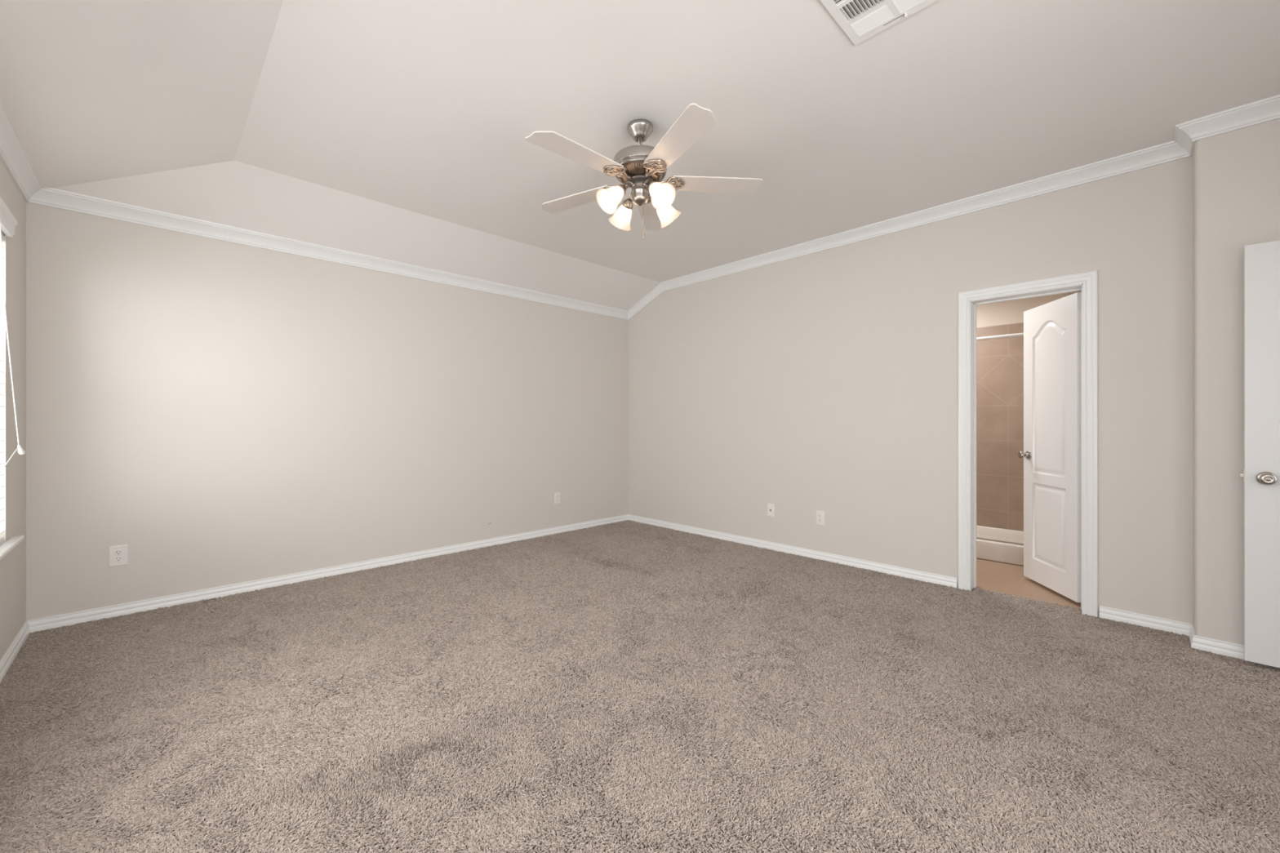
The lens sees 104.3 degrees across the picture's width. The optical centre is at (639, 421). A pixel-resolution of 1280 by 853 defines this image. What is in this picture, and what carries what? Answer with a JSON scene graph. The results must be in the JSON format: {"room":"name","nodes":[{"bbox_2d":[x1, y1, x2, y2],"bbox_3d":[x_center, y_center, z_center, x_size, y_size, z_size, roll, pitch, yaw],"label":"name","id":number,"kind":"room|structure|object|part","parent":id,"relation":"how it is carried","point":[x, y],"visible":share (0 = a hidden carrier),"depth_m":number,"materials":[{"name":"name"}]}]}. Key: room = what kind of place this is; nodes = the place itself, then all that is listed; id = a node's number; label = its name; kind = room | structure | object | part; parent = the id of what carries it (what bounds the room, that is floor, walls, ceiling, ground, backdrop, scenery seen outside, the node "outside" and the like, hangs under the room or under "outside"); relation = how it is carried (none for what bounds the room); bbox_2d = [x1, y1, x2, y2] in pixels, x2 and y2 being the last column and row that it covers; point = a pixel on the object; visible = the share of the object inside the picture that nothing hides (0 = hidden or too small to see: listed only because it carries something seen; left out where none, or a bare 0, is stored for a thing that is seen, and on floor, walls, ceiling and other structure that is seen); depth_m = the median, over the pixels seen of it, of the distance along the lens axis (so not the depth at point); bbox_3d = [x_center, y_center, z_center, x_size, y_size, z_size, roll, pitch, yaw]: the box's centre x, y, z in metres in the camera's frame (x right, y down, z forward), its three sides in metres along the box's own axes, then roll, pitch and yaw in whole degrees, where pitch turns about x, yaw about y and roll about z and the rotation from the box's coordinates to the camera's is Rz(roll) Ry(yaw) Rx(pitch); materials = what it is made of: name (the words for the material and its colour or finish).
{"room":"empty bedroom","nodes":[
{"label":"empty bedroom","id":0,"kind":"room"},
{"bbox_2d":[0,157,26,660],"bbox_3d":[-1.530,-0.015,0.736,0.150,2.550,5.751,0,0,-44],"label":"wall","id":1,"kind":"structure","parent":0,"point":[13,565],"depth_m":2.48,"materials":[{"name":"white paint"}]},
{"bbox_2d":[0,535,24,559],"bbox_3d":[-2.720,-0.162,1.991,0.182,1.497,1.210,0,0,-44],"label":"window sill","id":2,"kind":"structure","parent":1,"relation":"in","point":[6,547],"depth_m":2.30,"materials":[{"name":"white paint"}]},
{"bbox_2d":[0,196,25,543],"bbox_3d":[-2.673,-0.198,2.017,0.138,1.524,0.962,0,0,-44],"label":"window blind","id":3,"kind":"object","parent":1,"relation":"attached to","point":[8,222],"visible":1,"depth_m":2.26,"materials":[{"name":"white paint"}]},
{"bbox_3d":[-2.743,-0.324,2.137,0.014,1.112,0.451,0,0,-41],"label":"pull cord","id":4,"kind":"part","parent":3,"relation":"part of","materials":[{"name":"white plastic"}]},
{"bbox_2d":[0,620,30,684],"bbox_3d":[-1.475,1.135,0.797,0.015,0.075,5.461,0,0,-44],"label":"baseboard","id":5,"kind":"structure","parent":1,"relation":"attached to","point":[6,662],"depth_m":2.45,"materials":[{"name":"white paint"}]},
{"bbox_2d":[0,97,43,202],"bbox_3d":[-1.455,-1.258,0.816,0.070,0.088,5.461,0,0,-44],"label":"crown molding","id":6,"kind":"structure","parent":1,"relation":"attached to","point":[12,155],"depth_m":2.38,"materials":[{"name":"white paint"}]},
{"bbox_2d":[26,202,628,620],"bbox_3d":[-1.699,-0.015,4.491,5.156,2.550,0.141,0,0,-44],"label":"wall","id":7,"kind":"structure","parent":0,"point":[223,413],"depth_m":3.50,"materials":[{"name":"white paint"}]},
{"bbox_2d":[108,544,128,567],"bbox_3d":[-3.133,0.804,2.988,0.082,0.124,0.009,0,0,-44],"label":"wall outlet","id":8,"kind":"object","parent":7,"relation":"attached to","point":[117,554],"visible":1,"depth_m":2.98,"materials":[{"name":"white plastic"}]},
{"bbox_2d":[114,556,122,561],"bbox_3d":[-3.131,0.824,2.986,0.034,0.028,0.004,0,0,-44],"label":"receptacle","id":9,"kind":"object","parent":8,"relation":"attached to","point":[116,558],"depth_m":2.98,"materials":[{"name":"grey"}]},
{"bbox_2d":[114,550,122,555],"bbox_3d":[-3.131,0.784,2.986,0.034,0.028,0.004,0,0,-44],"label":"receptacle","id":10,"kind":"object","parent":8,"relation":"attached to","point":[116,552],"depth_m":2.98,"materials":[{"name":"white"}]},
{"bbox_2d":[26,514,628,632],"bbox_3d":[-1.758,1.135,4.326,4.541,0.075,0.015,0,0,-44],"label":"baseboard","id":11,"kind":"structure","parent":7,"relation":"attached to","point":[69,619],"depth_m":3.52,"materials":[{"name":"white paint"}]},
{"bbox_2d":[28,187,628,319],"bbox_3d":[-1.739,-1.258,4.306,4.541,0.088,0.070,0,0,-44],"label":"crown molding","id":12,"kind":"structure","parent":7,"relation":"attached to","point":[49,197],"depth_m":3.52,"materials":[{"name":"white paint"}]},
{"bbox_2d":[554,492,560,504],"bbox_3d":[-0.861,0.798,5.206,0.072,0.118,0.009,0,0,-44],"label":"wall outlet","id":13,"kind":"object","parent":7,"relation":"attached to","point":[557,495],"visible":1,"depth_m":5.20,"materials":[{"name":"white plastic"}]},
{"bbox_2d":[0,520,1279,852],"bbox_3d":[1.084,1.209,2.178,5.606,0.086,7.061,0,0,-44],"label":"floor","id":14,"kind":"structure","parent":0,"point":[628,686],"depth_m":1.95,"materials":[{"name":"brown"}]},
{"bbox_2d":[976,524,1023,565],"bbox_3d":[3.014,1.081,4.692,0.829,0.168,1.574,0,0,-44],"label":"bathtub","id":15,"kind":"object","parent":14,"relation":"on","point":[993,544],"visible":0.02,"depth_m":4.20,"materials":[{"name":"white plastic"}]},
{"bbox_3d":[2.753,1.002,4.437,0.030,0.010,1.570,0,0,-44],"label":"curb rail","id":16,"kind":"part","parent":15,"relation":"part of","materials":[{"name":"silver metal"}]},
{"bbox_2d":[0,0,1279,311],"bbox_3d":[0.130,-1.419,2.490,5.136,0.422,5.641,0,0,-44],"label":"ceiling","id":17,"kind":"structure","parent":0,"point":[391,130],"depth_m":2.36,"materials":[{"name":"white paint"}]},
{"bbox_2d":[524,102,762,239],"bbox_3d":[-0.035,-1.239,2.550,1.188,0.582,1.228,0,0,-44],"label":"ceiling fan","id":18,"kind":"object","parent":17,"relation":"hanging from","point":[642,168],"visible":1,"depth_m":2.47,"materials":[{"name":"silver metal"}]},
{"bbox_3d":[-0.287,-1.242,2.300,0.481,0.006,0.152,-1,4,-43],"label":"blade","id":19,"kind":"part","parent":18,"relation":"part of","materials":[{"name":"white wood"}]},
{"bbox_3d":[-0.346,-1.233,2.761,0.481,0.006,0.152,-2,4,29],"label":"blade","id":20,"kind":"part","parent":18,"relation":"part of","materials":[{"name":"beige"}]},
{"bbox_3d":[-0.144,-1.112,2.474,0.145,0.144,0.132,0,0,-34],"label":"lamp shade","id":21,"kind":"part","parent":18,"relation":"part of","materials":[{"name":"white glass"}]},
{"bbox_3d":[-0.123,-1.137,2.487,0.073,0.071,0.047,0,0,-34],"label":"light bulb","id":22,"kind":"part","parent":18,"relation":"part of","materials":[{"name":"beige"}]},
{"bbox_3d":[-0.097,-1.112,2.716,0.132,0.144,0.145,0,0,-34],"label":"lamp shade","id":23,"kind":"part","parent":18,"relation":"part of","materials":[{"name":"white glass"}]},
{"bbox_3d":[-0.060,-1.204,2.530,0.081,0.054,0.020,0,0,-34],"label":"light arm","id":24,"kind":"part","parent":18,"relation":"part of","materials":[{"name":"silver metal"}]},
{"bbox_3d":[0.001,-1.420,2.571,0.049,0.100,0.049,0,0,-44],"label":"down rod","id":25,"kind":"part","parent":18,"relation":"part of","materials":[{"name":"silver metal"}]},
{"bbox_3d":[0.001,-1.264,2.571,0.260,0.040,0.260,0,0,-44],"label":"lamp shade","id":26,"kind":"part","parent":18,"relation":"part of","materials":[{"name":"brown metal"}]},
{"bbox_3d":[0.042,-1.204,2.510,0.020,0.054,0.081,0,0,-34],"label":"light arm","id":27,"kind":"part","parent":18,"relation":"part of","materials":[{"name":"silver metal"}]},
{"bbox_3d":[0.074,-1.237,2.960,0.152,0.006,0.481,-6,-2,10],"label":"blade","id":28,"kind":"part","parent":18,"relation":"part of","materials":[{"name":"beige"}]},
{"bbox_3d":[0.085,-1.137,2.447,0.047,0.071,0.073,0,0,-34],"label":"light bulb","id":29,"kind":"part","parent":18,"relation":"part of","materials":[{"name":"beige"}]},
{"bbox_3d":[0.098,-1.112,2.427,0.132,0.144,0.145,0,0,-34],"label":"lamp shade","id":30,"kind":"part","parent":18,"relation":"part of","materials":[{"name":"white glass"}]},
{"bbox_3d":[0.145,-1.112,2.669,0.145,0.144,0.132,0,0,-34],"label":"lamp shade","id":31,"kind":"part","parent":18,"relation":"part of","materials":[{"name":"white glass"}]},
{"bbox_3d":[0.170,-1.252,2.214,0.152,0.006,0.481,5,-3,-25],"label":"blade","id":32,"kind":"part","parent":18,"relation":"part of","materials":[{"name":"beige"}]},
{"bbox_3d":[0.393,-1.248,2.622,0.481,0.006,0.152,0,-6,-7],"label":"blade","id":33,"kind":"part","parent":18,"relation":"part of","materials":[{"name":"beige"}]},
{"bbox_2d":[819,0,938,44],"bbox_3d":[0.861,-1.519,1.759,0.370,0.022,0.357,0,0,-44],"label":"ceiling vent","id":34,"kind":"object","parent":17,"relation":"in","point":[860,20],"visible":1,"depth_m":1.85,"materials":[{"name":"white metal"}]},
{"bbox_2d":[628,118,1279,644],"bbox_3d":[1.772,-0.145,3.932,0.370,2.810,5.711,0,0,-44],"label":"wall","id":35,"kind":"structure","parent":0,"point":[826,380],"depth_m":3.55,"materials":[{"name":"white paint"}]},
{"bbox_2d":[767,503,774,517],"bbox_3d":[1.192,0.807,4.544,0.014,0.118,0.072,0,0,-44],"label":"cable plate","id":36,"kind":"object","parent":35,"relation":"attached to","point":[771,507],"visible":1,"depth_m":4.54,"materials":[{"name":"white plastic"}]},
{"bbox_2d":[816,510,824,525],"bbox_3d":[1.524,0.814,4.209,0.009,0.122,0.074,0,0,-44],"label":"wall outlet","id":37,"kind":"object","parent":35,"relation":"attached to","point":[820,514],"visible":1,"depth_m":4.21,"materials":[{"name":"white plastic"}]},
{"bbox_2d":[628,514,1264,665],"bbox_3d":[1.690,1.135,3.887,0.220,0.075,5.461,0,0,-44],"label":"baseboard","id":38,"kind":"structure","parent":35,"relation":"attached to","point":[1214,646],"depth_m":3.65,"materials":[{"name":"white paint"}]},
{"bbox_2d":[627,94,1279,319],"bbox_3d":[1.670,-1.373,3.868,0.275,0.318,5.461,0,0,-44],"label":"crown molding","id":39,"kind":"structure","parent":35,"relation":"attached to","point":[1187,133],"depth_m":3.18,"materials":[{"name":"white paint"}]},
{"bbox_2d":[958,270,1097,617],"bbox_3d":[2.700,0.133,3.441,0.638,2.079,0.724,0,0,-44],"label":"door","id":40,"kind":"structure","parent":35,"relation":"in","point":[1060,455],"depth_m":3.37,"materials":[{"name":"white paint"}]},
{"bbox_3d":[2.865,0.242,3.655,0.162,0.062,0.095,0,0,9],"label":"knob","id":41,"kind":"part","parent":40,"relation":"part of","materials":[{"name":"silver metal"}]},
{"bbox_2d":[1240,240,1279,667],"bbox_3d":[3.140,0.148,2.100,0.098,1.983,0.773,0,0,-44],"label":"door","id":42,"kind":"structure","parent":35,"relation":"in","point":[1260,475],"depth_m":2.34,"materials":[{"name":"white paint"}]},
{"bbox_3d":[2.912,0.264,2.308,0.064,0.062,0.062,0,0,-44],"label":"knob","id":43,"kind":"part","parent":42,"relation":"part of","materials":[{"name":"silver metal"}]},
{"bbox_2d":[976,322,1023,531],"bbox_3d":[3.025,0.062,4.703,0.820,1.995,1.598,0,0,-44],"label":"wall","id":44,"kind":"structure","parent":0,"point":[999,362],"depth_m":4.81,"materials":[{"name":"beige tile"}]},
{"bbox_2d":[976,333,1023,341],"bbox_3d":[2.761,-0.715,4.444,0.064,0.064,1.578,0,0,-44],"label":"shower curtain rod","id":45,"kind":"object","parent":44,"relation":"attached to","point":[1017,335],"visible":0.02,"depth_m":4.17,"materials":[{"name":"white metal"}]},
{"bbox_2d":[976,290,1080,328],"bbox_3d":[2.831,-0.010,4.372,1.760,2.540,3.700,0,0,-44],"label":"ceiling","id":46,"kind":"structure","parent":0,"point":[1011,312],"depth_m":4.77,"materials":[{"name":"beige paint"}]}
]}

